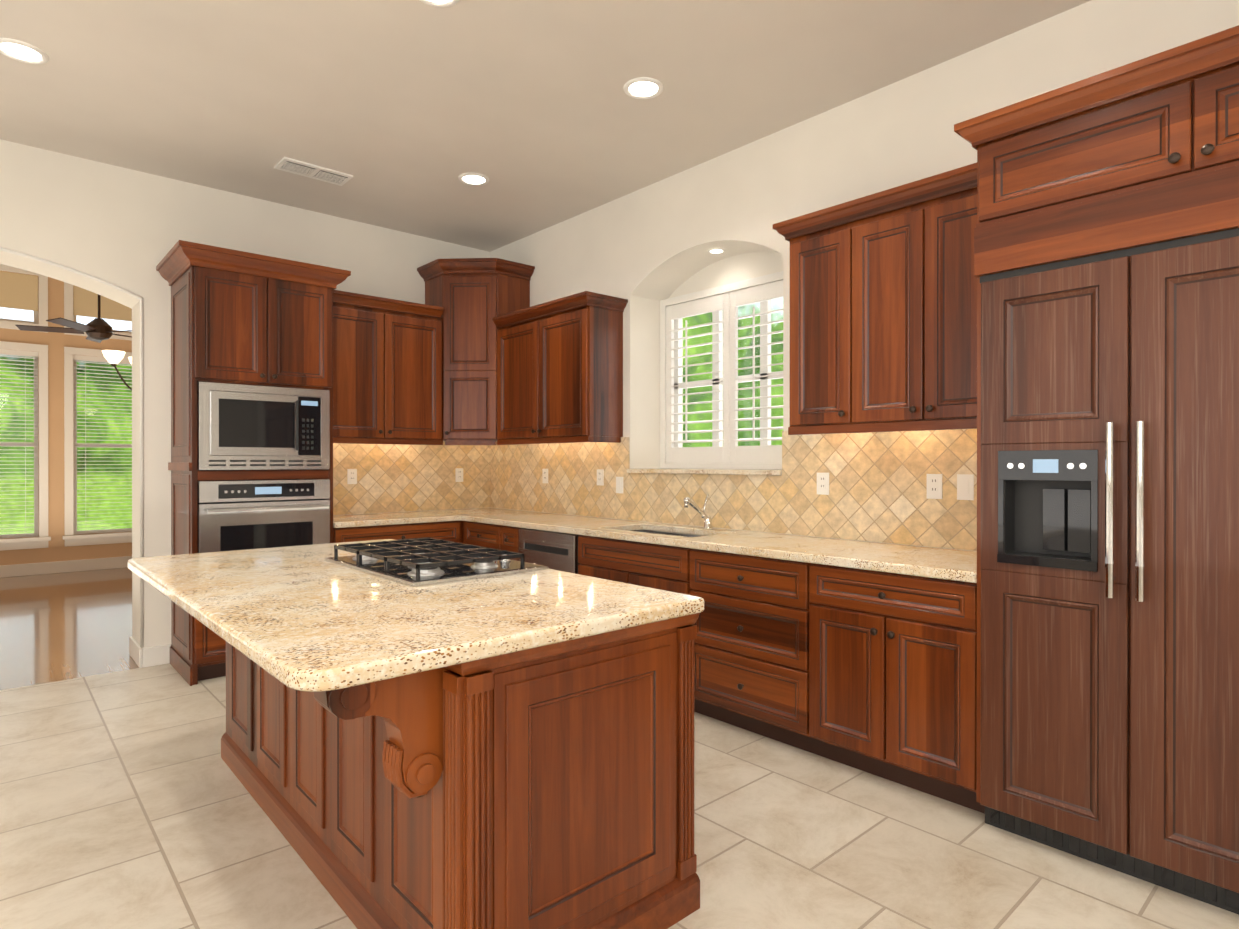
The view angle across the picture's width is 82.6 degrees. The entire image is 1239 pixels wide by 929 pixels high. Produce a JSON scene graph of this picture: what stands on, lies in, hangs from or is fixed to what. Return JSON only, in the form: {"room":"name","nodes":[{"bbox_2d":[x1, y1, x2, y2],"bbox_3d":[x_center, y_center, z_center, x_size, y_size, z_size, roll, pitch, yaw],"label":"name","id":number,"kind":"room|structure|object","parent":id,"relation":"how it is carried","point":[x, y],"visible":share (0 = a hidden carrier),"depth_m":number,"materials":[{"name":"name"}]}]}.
{"room":"kitchen","nodes":[
{"label":"kitchen","id":0,"kind":"room"},
{"bbox_2d":[0,271,131,564],"bbox_3d":[-7.821,-0.658,7.490,5.750,3.900,0.200,0,0,-42],"label":"wall","id":1,"kind":"structure","parent":0,"point":[56,549],"depth_m":8.38,"materials":[{"name":"paint"}]},
{"bbox_2d":[0,264,131,550],"bbox_3d":[-7.167,-0.657,7.982,3.610,3.275,0.181,0,0,-42],"label":"window frames","id":2,"kind":"structure","parent":1,"relation":"in","point":[70,538],"depth_m":8.39,"materials":[{"name":"white wood"}]},
{"bbox_2d":[0,271,131,535],"bbox_3d":[-7.174,-0.689,7.990,3.398,3.038,0.075,0,0,-42],"label":"nook window blind slats","id":3,"kind":"object","parent":2,"relation":"attached to","point":[18,291],"visible":0.73,"depth_m":8.52,"materials":[{"name":"white"}]},
{"bbox_2d":[0,556,131,577],"bbox_3d":[-7.820,1.222,7.344,5.550,0.140,0.023,0,0,-42],"label":"baseboard","id":4,"kind":"structure","parent":1,"relation":"attached to","point":[14,570],"depth_m":8.40,"materials":[{"name":"white wood"}]},
{"bbox_2d":[0,139,489,647],"bbox_3d":[-3.696,-0.650,4.205,7.500,3.900,0.400,0,0,-42],"label":"wall","id":5,"kind":"structure","parent":0,"point":[125,228],"depth_m":4.57,"materials":[{"name":"paint"}]},
{"bbox_2d":[0,247,143,647],"bbox_3d":[-3.798,0.016,3.842,2.020,2.570,0.017,0,0,-42],"label":"trim","id":6,"kind":"structure","parent":5,"relation":"attached to","point":[141,429],"depth_m":4.50,"materials":[{"name":"white"}]},
{"bbox_2d":[129,636,145,667],"bbox_3d":[-3.179,1.230,4.645,0.021,0.139,0.390,0,0,-42],"label":"baseboard","id":7,"kind":"structure","parent":5,"relation":"attached to","point":[138,654],"depth_m":4.55,"materials":[{"name":"white wood"}]},
{"bbox_2d":[146,644,170,653],"bbox_3d":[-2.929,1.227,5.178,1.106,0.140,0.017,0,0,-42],"label":"baseboard","id":8,"kind":"structure","parent":5,"relation":"attached to","point":[162,648],"depth_m":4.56,"materials":[{"name":"white wood"}]},
{"bbox_2d":[333,290,443,444],"bbox_3d":[-1.839,-0.690,5.348,0.966,1.075,0.374,0,0,-42],"label":"upper cabinet","id":9,"kind":"object","parent":5,"relation":"attached to","point":[387,370],"visible":0.75,"depth_m":5.26,"materials":[{"name":"brown wood"}]},
{"bbox_2d":[333,442,488,514],"bbox_3d":[-1.740,0.094,5.684,1.560,0.572,0.010,0,0,-42],"label":"backsplash","id":10,"kind":"structure","parent":5,"relation":"attached to","point":[390,477],"depth_m":5.71,"materials":[{"name":"tile"}]},
{"bbox_2d":[347,469,356,483],"bbox_3d":[-2.045,0.092,5.398,0.072,0.116,0.007,0,0,-42],"label":"outlet","id":11,"kind":"object","parent":10,"relation":"attached to","point":[351,473],"depth_m":5.39,"materials":[{"name":"white plastic"}]},
{"bbox_2d":[455,468,462,481],"bbox_3d":[-1.364,0.090,6.010,0.072,0.116,0.007,0,0,-42],"label":"outlet","id":12,"kind":"object","parent":10,"relation":"attached to","point":[458,471],"depth_m":6.00,"materials":[{"name":"white plastic"}]},
{"bbox_2d":[0,0,1090,251],"bbox_3d":[-0.730,-1.951,0.749,7.700,0.180,8.700,0,0,-42],"label":"ceiling","id":13,"kind":"structure","parent":0,"point":[406,114],"depth_m":3.49,"materials":[{"name":"paint"}]},
{"bbox_2d":[0,38,48,63],"bbox_3d":[-2.702,-1.862,3.186,0.200,0.010,0.200,0,0,-42],"label":"recessed light","id":14,"kind":"object","parent":13,"relation":"in","point":[18,50],"visible":1,"depth_m":3.18,"materials":[{"name":"white"}]},
{"bbox_2d":[274,157,352,185],"bbox_3d":[-1.945,-1.862,4.497,0.420,0.016,0.200,0,0,-42],"label":"ceiling vent","id":15,"kind":"object","parent":13,"relation":"in","point":[301,168],"visible":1,"depth_m":4.48,"materials":[{"name":"white metal"}]},
{"bbox_2d":[420,0,459,6],"bbox_3d":[-0.721,-1.861,2.774,0.200,0.010,0.200,0,0,-42],"label":"recessed light","id":16,"kind":"object","parent":13,"relation":"in","point":[440,3],"visible":1,"depth_m":2.84,"materials":[{"name":"white"}]},
{"bbox_2d":[458,173,488,185],"bbox_3d":[-0.954,-1.866,4.621,0.200,0.010,0.200,0,0,-42],"label":"recessed light","id":17,"kind":"object","parent":13,"relation":"in","point":[476,179],"visible":1,"depth_m":4.61,"materials":[{"name":"white"}]},
{"bbox_2d":[623,77,663,98],"bbox_3d":[0.119,-1.863,3.501,0.200,0.010,0.200,0,0,-42],"label":"recessed light","id":18,"kind":"object","parent":13,"relation":"in","point":[642,87],"visible":0.98,"depth_m":3.49,"materials":[{"name":"white"}]},
{"bbox_2d":[0,567,1238,928],"bbox_3d":[-2.567,1.353,2.804,7.700,0.100,14.200,0,0,-42],"label":"floor","id":19,"kind":"structure","parent":0,"point":[126,799],"depth_m":2.49,"materials":[{"name":"tile"}]},
{"bbox_2d":[156,240,350,685],"bbox_3d":[-2.387,0.008,4.620,0.981,2.581,0.728,0,0,-42],"label":"tall cabinet","id":20,"kind":"object","parent":19,"relation":"on","point":[242,317],"visible":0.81,"depth_m":4.35,"materials":[{"name":"brown wood"}]},
{"bbox_2d":[197,382,329,469],"bbox_3d":[-2.359,-0.229,4.588,0.754,0.519,0.578,0,0,-42],"label":"microwave","id":21,"kind":"object","parent":20,"relation":"in","point":[252,428],"visible":1,"depth_m":4.38,"materials":[{"name":"metal"}]},
{"bbox_2d":[198,479,329,552],"bbox_3d":[-2.355,0.454,4.586,0.754,0.710,0.628,0,0,-42],"label":"oven","id":22,"kind":"object","parent":20,"relation":"in","point":[244,514],"visible":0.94,"depth_m":4.38,"materials":[{"name":"metal"}]},
{"bbox_2d":[333,521,462,542],"bbox_3d":[-1.740,0.861,5.248,0.976,0.873,0.660,0,0,-42],"label":"base cabinet","id":23,"kind":"object","parent":19,"relation":"on","point":[452,531],"visible":0.21,"depth_m":5.04,"materials":[{"name":"brown wood"}]},
{"bbox_2d":[333,511,460,527],"bbox_3d":[-1.754,0.402,5.228,0.930,0.040,0.649,0,0,-42],"label":"countertop","id":24,"kind":"structure","parent":23,"relation":"on","point":[394,518],"depth_m":5.10,"materials":[{"name":"stone"}]},
{"bbox_2d":[221,615,699,928],"bbox_3d":[-0.863,0.868,2.520,1.042,0.874,2.132,0,0,-42],"label":"kitchen island","id":25,"kind":"object","parent":19,"relation":"on","point":[512,751],"depth_m":1.82,"materials":[{"name":"brown wood"}]},
{"bbox_2d":[128,539,704,702],"bbox_3d":[-0.892,0.429,2.495,1.144,0.080,2.176,0,0,-42],"label":"island countertop","id":26,"kind":"structure","parent":25,"relation":"on","point":[315,626],"depth_m":1.90,"materials":[{"name":"beige stone"}]},
{"bbox_2d":[324,538,547,585],"bbox_3d":[-0.724,0.354,2.716,0.530,0.066,0.790,0,0,-42],"label":"cooktop","id":27,"kind":"object","parent":26,"relation":"in","point":[419,562],"visible":1,"depth_m":2.56,"materials":[{"name":"metal"}]},
{"bbox_2d":[463,521,494,548],"bbox_3d":[-0.771,0.861,5.342,0.627,0.872,0.496,0,0,-42],"label":"base cabinet","id":28,"kind":"object","parent":19,"relation":"on","point":[478,534],"depth_m":5.16,"materials":[{"name":"brown wood"}]},
{"bbox_2d":[433,508,976,582],"bbox_3d":[0.070,0.405,4.376,0.645,0.040,4.355,0,0,-42],"label":"countertop","id":29,"kind":"structure","parent":28,"relation":"on","point":[946,564],"depth_m":3.47,"materials":[{"name":"stone"}]},
{"bbox_2d":[637,530,697,536],"bbox_3d":[0.268,0.513,4.165,0.380,0.174,0.760,0,0,-42],"label":"sink","id":30,"kind":"object","parent":29,"relation":"in","point":[666,533],"visible":0.08,"depth_m":4.41,"materials":[{"name":"metal"}]},
{"bbox_2d":[683,494,712,528],"bbox_3d":[0.464,0.281,4.179,0.235,0.207,0.060,0,0,-42],"label":"faucet","id":31,"kind":"object","parent":29,"relation":"on","point":[704,516],"visible":1,"depth_m":4.20,"materials":[{"name":"silver metal"}]},
{"bbox_2d":[495,525,590,564],"bbox_3d":[-0.529,0.861,5.072,0.627,0.872,0.229,0,0,-42],"label":"base cabinet","id":32,"kind":"object","parent":19,"relation":"on","point":[506,537],"depth_m":4.81,"materials":[{"name":"brown wood"}]},
{"bbox_2d":[519,528,578,573],"bbox_3d":[-0.265,0.813,4.735,0.572,0.765,0.610,0,0,-42],"label":"dishwasher","id":33,"kind":"object","parent":32,"relation":"in","point":[555,550],"visible":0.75,"depth_m":4.50,"materials":[{"name":"metal"}]},
{"bbox_2d":[578,557,686,593],"bbox_3d":[0.279,0.970,4.172,0.627,0.660,0.900,0,0,-42],"label":"base cabinet","id":34,"kind":"object","parent":19,"relation":"on","point":[651,572],"depth_m":3.87,"materials":[{"name":"brown wood"}]},
{"bbox_2d":[679,547,802,749],"bbox_3d":[0.814,0.865,3.576,0.627,0.872,0.731,0,0,-42],"label":"base cabinet","id":35,"kind":"object","parent":19,"relation":"on","point":[748,645],"depth_m":3.35,"materials":[{"name":"brown wood"}]},
{"bbox_2d":[803,562,984,813],"bbox_3d":[1.298,0.866,3.037,0.627,0.872,0.718,0,0,-42],"label":"base cabinet","id":36,"kind":"object","parent":19,"relation":"on","point":[872,672],"depth_m":2.81,"materials":[{"name":"brown wood"}]},
{"bbox_2d":[954,25,1238,914],"bbox_3d":[1.905,0.045,2.274,0.742,2.520,1.324,0,0,-42],"label":"fridge","id":37,"kind":"object","parent":19,"relation":"on","point":[1106,251],"visible":1,"depth_m":2.20,"materials":[{"name":"brown wood"}]},
{"bbox_2d":[490,0,1238,550],"bbox_3d":[1.882,-0.283,3.233,0.500,3.170,8.500,0,0,-42],"label":"wall","id":38,"kind":"structure","parent":0,"point":[644,250],"depth_m":3.92,"materials":[{"name":"paint"}]},
{"bbox_2d":[417,258,534,444],"bbox_3d":[-1.170,-0.879,5.738,0.687,1.450,0.687,0,0,-42],"label":"upper cabinet","id":39,"kind":"object","parent":38,"relation":"attached to","point":[473,297],"visible":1,"depth_m":5.56,"materials":[{"name":"brown wood"}]},
{"bbox_2d":[492,291,627,444],"bbox_3d":[-0.475,-0.647,5.198,0.374,0.990,1.182,0,0,-42],"label":"upper cabinet","id":40,"kind":"object","parent":38,"relation":"attached to","point":[559,370],"visible":1,"depth_m":4.92,"materials":[{"name":"brown wood"}]},
{"bbox_2d":[627,468,781,474],"bbox_3d":[0.590,0.044,4.493,0.330,0.030,1.258,0,0,-42],"label":"sill","id":41,"kind":"structure","parent":38,"relation":"on","point":[719,471],"depth_m":4.29,"materials":[{"name":"stone"}]},
{"bbox_2d":[708,248,724,253],"bbox_3d":[0.620,-1.366,4.516,0.108,0.006,0.110,0,0,-42],"label":"recessed light","id":42,"kind":"object","parent":38,"relation":"in","point":[716,250],"visible":0.96,"depth_m":4.50,"materials":[{"name":"white"}]},
{"bbox_2d":[660,271,782,468],"bbox_3d":[0.758,-0.574,4.643,0.167,1.204,1.252,0,0,-42],"label":"window shutters","id":43,"kind":"object","parent":38,"relation":"attached to","point":[722,303],"visible":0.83,"depth_m":4.65,"materials":[{"name":"white wood"}]},
{"bbox_2d":[489,429,976,550],"bbox_3d":[0.311,0.097,4.599,0.010,0.572,4.366,0,0,-42],"label":"backsplash","id":44,"kind":"structure","parent":38,"relation":"attached to","point":[877,486],"depth_m":3.85,"materials":[{"name":"tile"}]},
{"bbox_2d":[542,469,547,482],"bbox_3d":[-0.588,0.091,5.586,0.007,0.116,0.072,0,0,-42],"label":"outlet","id":45,"kind":"object","parent":44,"relation":"attached to","point":[544,471],"depth_m":5.58,"materials":[{"name":"white plastic"}]},
{"bbox_2d":[597,469,603,485],"bbox_3d":[-0.140,0.093,5.087,0.007,0.116,0.072,0,0,-42],"label":"outlet","id":46,"kind":"object","parent":44,"relation":"attached to","point":[600,472],"depth_m":5.08,"materials":[{"name":"white plastic"}]},
{"bbox_2d":[616,477,622,492],"bbox_3d":[-0.001,0.143,4.930,0.009,0.116,0.072,0,0,-42],"label":"outlet","id":47,"kind":"object","parent":44,"relation":"attached to","point":[619,480],"depth_m":4.92,"materials":[{"name":"white plastic"}]},
{"bbox_2d":[817,473,828,494],"bbox_3d":[1.076,0.101,3.733,0.007,0.116,0.072,0,0,-42],"label":"outlet","id":48,"kind":"object","parent":44,"relation":"attached to","point":[822,478],"depth_m":3.73,"materials":[{"name":"white plastic"}]},
{"bbox_2d":[927,474,941,498],"bbox_3d":[1.470,0.102,3.294,0.007,0.116,0.072,0,0,-42],"label":"outlet","id":49,"kind":"object","parent":44,"relation":"attached to","point":[934,481],"depth_m":3.29,"materials":[{"name":"white plastic"}]},
{"bbox_2d":[957,474,973,499],"bbox_3d":[1.563,0.103,3.189,0.009,0.116,0.072,0,0,-42],"label":"outlet","id":50,"kind":"object","parent":44,"relation":"attached to","point":[965,486],"depth_m":3.18,"materials":[{"name":"white plastic"}]},
{"bbox_2d":[773,163,976,434],"bbox_3d":[1.269,-0.675,3.256,0.374,1.055,1.090,0,0,-42],"label":"upper cabinet","id":51,"kind":"object","parent":38,"relation":"attached to","point":[883,311],"visible":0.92,"depth_m":3.15,"materials":[{"name":"brown wood"}]},
{"bbox_3d":[-6.258,-2.529,5.595,5.950,0.150,5.100,0,0,-42],"label":"ceiling","id":52,"kind":"structure","parent":0,"visible":0},
{"bbox_2d":[16,294,131,342],"bbox_3d":[-5.332,-1.863,7.225,1.295,1.190,1.237,0,0,-42],"label":"ceiling fan","id":53,"kind":"object","parent":52,"relation":"hanging from","point":[99,329],"visible":0.67,"depth_m":7.09,"materials":[{"name":"brown wood"}]},
{"bbox_2d":[102,350,131,389],"bbox_3d":[-3.841,-1.522,5.819,0.699,1.865,0.727,0,0,-42],"label":"chandelier","id":54,"kind":"object","parent":52,"relation":"hanging from","point":[114,358],"visible":0.19,"depth_m":5.61,"materials":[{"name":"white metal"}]},
{"label":"outside","id":55,"kind":"structure","parent":0,"visible":0},
{"bbox_2d":[683,298,782,446],"bbox_3d":[2.777,-1.706,6.385,0.050,10.000,13.000,0,0,-42],"label":"window","id":56,"kind":"structure","parent":55,"point":[778,303],"depth_m":7.92,"materials":[{"name":"clear glass"}]},
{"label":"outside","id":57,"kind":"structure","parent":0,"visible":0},
{"bbox_2d":[0,307,131,534],"bbox_3d":[-12.229,-2.217,11.087,26.000,11.000,0.050,0,0,-42],"label":"window","id":58,"kind":"structure","parent":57,"point":[120,324],"depth_m":13.13,"materials":[{"name":"clear glass"}]}
]}

